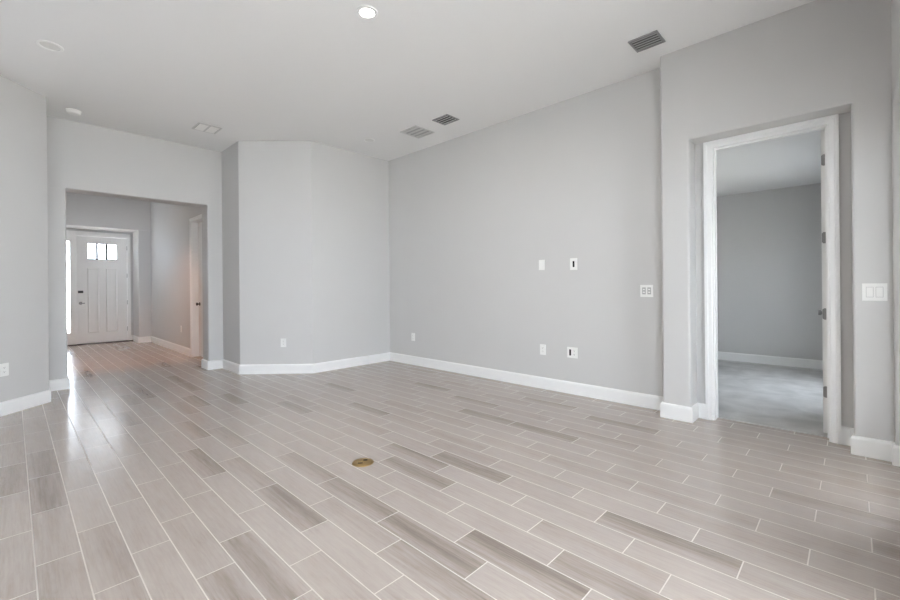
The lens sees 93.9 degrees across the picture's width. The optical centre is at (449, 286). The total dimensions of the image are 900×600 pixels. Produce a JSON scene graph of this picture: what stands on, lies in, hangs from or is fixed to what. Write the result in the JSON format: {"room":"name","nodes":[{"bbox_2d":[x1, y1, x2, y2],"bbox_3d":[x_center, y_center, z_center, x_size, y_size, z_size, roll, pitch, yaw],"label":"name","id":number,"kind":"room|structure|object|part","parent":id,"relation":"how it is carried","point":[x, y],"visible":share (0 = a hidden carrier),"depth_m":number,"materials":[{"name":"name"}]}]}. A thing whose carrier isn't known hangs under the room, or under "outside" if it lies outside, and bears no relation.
{"room":"empty living room","nodes":[
{"label":"empty living room","id":0,"kind":"room"},
{"bbox_2d":[0,75,48,401],"bbox_3d":[-5.181,-0.399,3.159,1.148,3.330,3.751,-1,0,23],"label":"wall","id":1,"kind":"structure","parent":0,"point":[24,336],"depth_m":4.33,"materials":[{"name":"paint"}]},
{"bbox_2d":[0,363,8,376],"bbox_3d":[-4.372,0.814,4.124,0.009,0.125,0.090,-1,0,-1],"label":"wall outlet","id":2,"kind":"object","parent":1,"relation":"attached to","point":[4,368],"visible":1,"depth_m":4.13,"materials":[{"name":"white plastic"}]},
{"bbox_2d":[0,377,69,416],"bbox_3d":[-4.664,1.194,1.105,2.744,0.135,8.336,-1,0,-18],"label":"baseboard","id":3,"kind":"structure","parent":1,"relation":"attached to","point":[7,407],"depth_m":4.41,"materials":[{"name":"paint"}]},
{"bbox_2d":[66,192,151,336],"bbox_3d":[-7.930,-0.375,9.345,0.780,3.330,2.300,-1,0,44],"label":"wall","id":4,"kind":"structure","parent":0,"point":[84,212],"depth_m":9.63,"materials":[{"name":"paint"}]},
{"bbox_2d":[66,230,132,345],"bbox_3d":[-8.106,0.027,9.555,0.210,2.530,1.455,-1,0,44],"label":"door","id":5,"kind":"structure","parent":4,"relation":"in","point":[100,289],"depth_m":9.61,"materials":[{"name":"paint"}]},
{"bbox_3d":[-8.083,0.307,9.541,0.016,1.470,0.210,-1,0,44],"label":"panel","id":6,"kind":"part","parent":5,"relation":"part of","materials":[{"name":"paint"}]},
{"bbox_3d":[-7.857,0.305,9.776,0.016,1.470,0.210,-1,0,44],"label":"panel","id":7,"kind":"part","parent":5,"relation":"part of","materials":[{"name":"paint"}]},
{"bbox_2d":[47,116,222,379],"bbox_3d":[-4.302,-0.407,5.861,0.280,3.330,2.400,-1,0,44],"label":"wall","id":8,"kind":"structure","parent":0,"point":[82,158],"depth_m":5.65,"materials":[{"name":"paint"}]},
{"bbox_2d":[150,202,201,347],"bbox_3d":[-5.324,-0.398,8.319,4.600,3.330,0.140,-1,0,44],"label":"wall","id":9,"kind":"structure","parent":0,"point":[170,244],"depth_m":8.57,"materials":[{"name":"paint"}]},
{"bbox_2d":[131,335,190,356],"bbox_3d":[-6.077,1.206,8.874,3.784,0.135,0.256,-1,0,41],"label":"baseboard","id":10,"kind":"structure","parent":9,"relation":"attached to","point":[184,350],"depth_m":8.96,"materials":[{"name":"paint"}]},
{"bbox_2d":[189,214,202,356],"bbox_3d":[-4.288,0.015,7.316,0.972,2.486,0.163,-1,0,44],"label":"door","id":11,"kind":"structure","parent":9,"relation":"in","point":[195,223],"depth_m":7.58,"materials":[{"name":"paint"}]},
{"bbox_2d":[221,141,389,364],"bbox_3d":[-2.186,-0.426,6.459,2.593,3.330,0.935,-1,0,-13],"label":"wall","id":12,"kind":"structure","parent":0,"point":[305,224],"depth_m":6.08,"materials":[{"name":"paint"}]},
{"bbox_2d":[281,338,285,346],"bbox_3d":[-2.383,0.801,6.015,0.075,0.122,0.009,-1,0,-1],"label":"wall outlet","id":13,"kind":"object","parent":12,"relation":"attached to","point":[283,341],"visible":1,"depth_m":6.01,"materials":[{"name":"white plastic"}]},
{"bbox_2d":[0,0,814,160],"bbox_3d":[-4.044,-2.149,4.579,13.090,0.150,8.030,-1,0,44],"label":"ceiling","id":14,"kind":"structure","parent":0,"point":[319,71],"depth_m":3.86,"materials":[{"name":"paint"}]},
{"bbox_2d":[35,40,63,51],"bbox_3d":[-3.451,-2.076,3.630,0.180,0.007,0.180,-1,0,44],"label":"recessed light","id":15,"kind":"object","parent":14,"relation":"in","point":[48,45],"visible":1,"depth_m":3.62,"materials":[{"name":"paint"}]},
{"bbox_2d":[66,108,81,115],"bbox_3d":[-4.422,-2.048,4.943,0.140,0.046,0.140,-1,0,44],"label":"smoke detector","id":16,"kind":"object","parent":14,"relation":"attached to","point":[71,111],"visible":1,"depth_m":4.91,"materials":[{"name":"white plastic"}]},
{"bbox_2d":[192,122,221,133],"bbox_3d":[-3.189,-2.077,5.520,0.290,0.009,0.280,-1,0,44],"label":"ceiling vent","id":17,"kind":"object","parent":14,"relation":"in","point":[199,126],"visible":1,"depth_m":5.51,"materials":[{"name":"white plastic"}]},
{"bbox_2d":[356,5,377,19],"bbox_3d":[-0.636,-2.101,3.227,0.164,0.007,0.164,-1,0,44],"label":"recessed light","id":18,"kind":"object","parent":14,"relation":"in","point":[366,12],"visible":1,"depth_m":3.22,"materials":[{"name":"paint"}]},
{"bbox_2d":[363,138,374,141],"bbox_3d":[-1.155,-2.096,6.021,0.164,0.007,0.164,-1,0,44],"label":"recessed light","id":19,"kind":"object","parent":14,"relation":"in","point":[365,139],"visible":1,"depth_m":6.02,"materials":[{"name":"paint"}]},
{"bbox_2d":[400,125,434,138],"bbox_3d":[-0.443,-2.102,5.721,0.327,0.009,0.340,-1,0,44],"label":"ceiling vent","id":20,"kind":"object","parent":14,"relation":"in","point":[418,132],"visible":1,"depth_m":5.72,"materials":[{"name":"white metal"}]},
{"bbox_2d":[432,114,458,124],"bbox_3d":[-0.054,-2.105,5.306,0.262,0.009,0.226,-1,0,44],"label":"ceiling vent","id":21,"kind":"object","parent":14,"relation":"in","point":[446,119],"visible":1,"depth_m":5.30,"materials":[{"name":"white metal"}]},
{"bbox_2d":[628,30,665,52],"bbox_3d":[1.703,-2.121,3.642,0.238,0.009,0.222,-1,0,44],"label":"ceiling vent","id":22,"kind":"object","parent":14,"relation":"in","point":[654,38],"visible":1,"depth_m":3.64,"materials":[{"name":"white metal"}]},
{"bbox_2d":[0,341,899,599],"bbox_3d":[-2.768,1.302,5.789,12.970,0.126,11.500,-1,0,44],"label":"floor","id":23,"kind":"structure","parent":0,"point":[158,474],"depth_m":2.50,"materials":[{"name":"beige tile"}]},
{"bbox_2d":[352,458,373,466],"bbox_3d":[-0.607,1.221,2.934,0.150,0.009,0.150,-1,0,26],"label":"floor outlet","id":24,"kind":"object","parent":23,"relation":"on","point":[361,462],"visible":1,"depth_m":2.92,"materials":[{"name":"gold metal"}]},
{"bbox_2d":[388,68,662,396],"bbox_3d":[0.551,-0.450,5.631,4.600,3.330,0.148,-1,0,44],"label":"wall","id":25,"kind":"structure","parent":0,"point":[473,216],"depth_m":4.99,"materials":[{"name":"paint"}]},
{"bbox_2d":[411,333,414,340],"bbox_3d":[-0.581,0.789,6.620,0.075,0.122,0.009,-1,0,44],"label":"wall outlet","id":26,"kind":"object","parent":25,"relation":"attached to","point":[412,334],"visible":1,"depth_m":6.62,"materials":[{"name":"white plastic"}]},
{"bbox_2d":[201,352,662,409],"bbox_3d":[-0.727,1.159,6.022,6.722,0.135,1.690,-1,0,21],"label":"baseboard","id":27,"kind":"structure","parent":25,"relation":"attached to","point":[592,391],"depth_m":5.90,"materials":[{"name":"paint"}]},
{"bbox_2d":[539,260,544,269],"bbox_3d":[1.091,-0.260,5.006,0.075,0.120,0.008,-1,0,44],"label":"blank plate","id":28,"kind":"object","parent":25,"relation":"attached to","point":[541,262],"visible":1,"depth_m":5.00,"materials":[{"name":"white plastic"}]},
{"bbox_2d":[540,344,545,354],"bbox_3d":[1.104,0.747,5.002,0.075,0.122,0.009,-1,0,44],"label":"wall outlet","id":29,"kind":"object","parent":25,"relation":"attached to","point":[542,347],"visible":1,"depth_m":5.00,"materials":[{"name":"white plastic"}]},
{"bbox_2d":[567,347,577,358],"bbox_3d":[1.378,0.742,4.738,0.125,0.120,0.009,-1,0,44],"label":"double wall plate","id":30,"kind":"object","parent":25,"relation":"attached to","point":[572,352],"visible":1,"depth_m":4.74,"materials":[{"name":"white plastic"}]},
{"bbox_2d":[570,258,576,269],"bbox_3d":[1.388,-0.255,4.722,0.085,0.132,0.007,-1,0,44],"label":"cable plate","id":31,"kind":"object","parent":25,"relation":"attached to","point":[573,261],"visible":1,"depth_m":4.72,"materials":[{"name":"white plastic"}]},
{"bbox_2d":[640,285,652,296],"bbox_3d":[1.954,0.041,4.179,0.122,0.120,0.010,-1,0,44],"label":"plate","id":32,"kind":"object","parent":25,"relation":"attached to","point":[645,290],"visible":1,"depth_m":4.18,"materials":[{"name":"white plastic"}]},
{"bbox_2d":[716,130,822,196],"bbox_3d":[2.945,-1.501,5.845,4.770,0.110,3.570,-1,0,44],"label":"ceiling","id":33,"kind":"structure","parent":0,"point":[791,161],"depth_m":5.01,"materials":[{"name":"paint"}]},
{"bbox_2d":[717,183,822,359],"bbox_3d":[4.145,-0.137,7.089,4.760,2.640,0.130,-1,0,44],"label":"wall","id":34,"kind":"structure","parent":0,"point":[769,242],"depth_m":6.33,"materials":[{"name":"paint"}]},
{"bbox_2d":[718,351,822,369],"bbox_3d":[2.887,1.127,5.847,4.350,0.135,3.420,-1,0,44],"label":"baseboard","id":35,"kind":"structure","parent":34,"relation":"attached to","point":[751,358],"depth_m":6.32,"materials":[{"name":"paint"}]},
{"bbox_2d":[660,0,899,445],"bbox_3d":[2.673,-0.469,3.382,1.743,3.330,0.412,-1,0,44],"label":"wall pier","id":36,"kind":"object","parent":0,"point":[815,59],"visible":0.91,"depth_m":3.17,"materials":[{"name":"paint"}]},
{"bbox_2d":[660,402,705,422],"bbox_3d":[2.139,1.134,3.859,0.323,0.135,0.228,-1,0,44],"label":"baseboard","id":37,"kind":"object","parent":36,"relation":"attached to","point":[667,410],"visible":0.86,"depth_m":3.81,"materials":[{"name":"paint"}]},
{"bbox_2d":[695,112,853,427],"bbox_3d":[2.592,-0.468,3.635,1.290,3.330,0.120,-1,0,44],"label":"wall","id":38,"kind":"structure","parent":36,"relation":"in","point":[845,181],"depth_m":3.19,"materials":[{"name":"paint"}]},
{"bbox_2d":[703,114,840,443],"bbox_3d":[2.940,-0.058,3.821,0.900,2.503,0.905,-1,0,44],"label":"door frame","id":39,"kind":"structure","parent":38,"relation":"attached to","point":[830,217],"depth_m":3.36,"materials":[{"name":"paint"}]},
{"bbox_2d":[841,426,899,466],"bbox_3d":[2.969,1.126,2.932,0.183,0.135,0.522,-1,0,-10],"label":"baseboard","id":40,"kind":"structure","parent":36,"relation":"attached to","point":[879,449],"depth_m":2.94,"materials":[{"name":"paint"}]},
{"bbox_2d":[862,283,887,300],"bbox_3d":[2.952,0.037,2.925,0.124,0.121,0.012,-1,0,44],"label":"light switch","id":41,"kind":"object","parent":36,"relation":"attached to","point":[870,291],"visible":1,"depth_m":2.92,"materials":[{"name":"white plastic"}]},
{"bbox_2d":[891,0,899,104],"bbox_3d":[0.464,-0.449,0.015,0.266,3.330,7.670,-1,0,44],"label":"wall","id":42,"kind":"structure","parent":0,"point":[895,4],"depth_m":2.61,"materials":[{"name":"paint"}]},
{"label":"outside","id":43,"kind":"structure","parent":0,"visible":0},
{"bbox_2d":[67,318,69,332],"bbox_3d":[-13.179,1.457,14.055,13.500,0.160,26.000,-1,0,44],"label":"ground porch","id":44,"kind":"structure","parent":43,"point":[68,319],"depth_m":15.01,"materials":[{"name":"concrete"}]}
]}

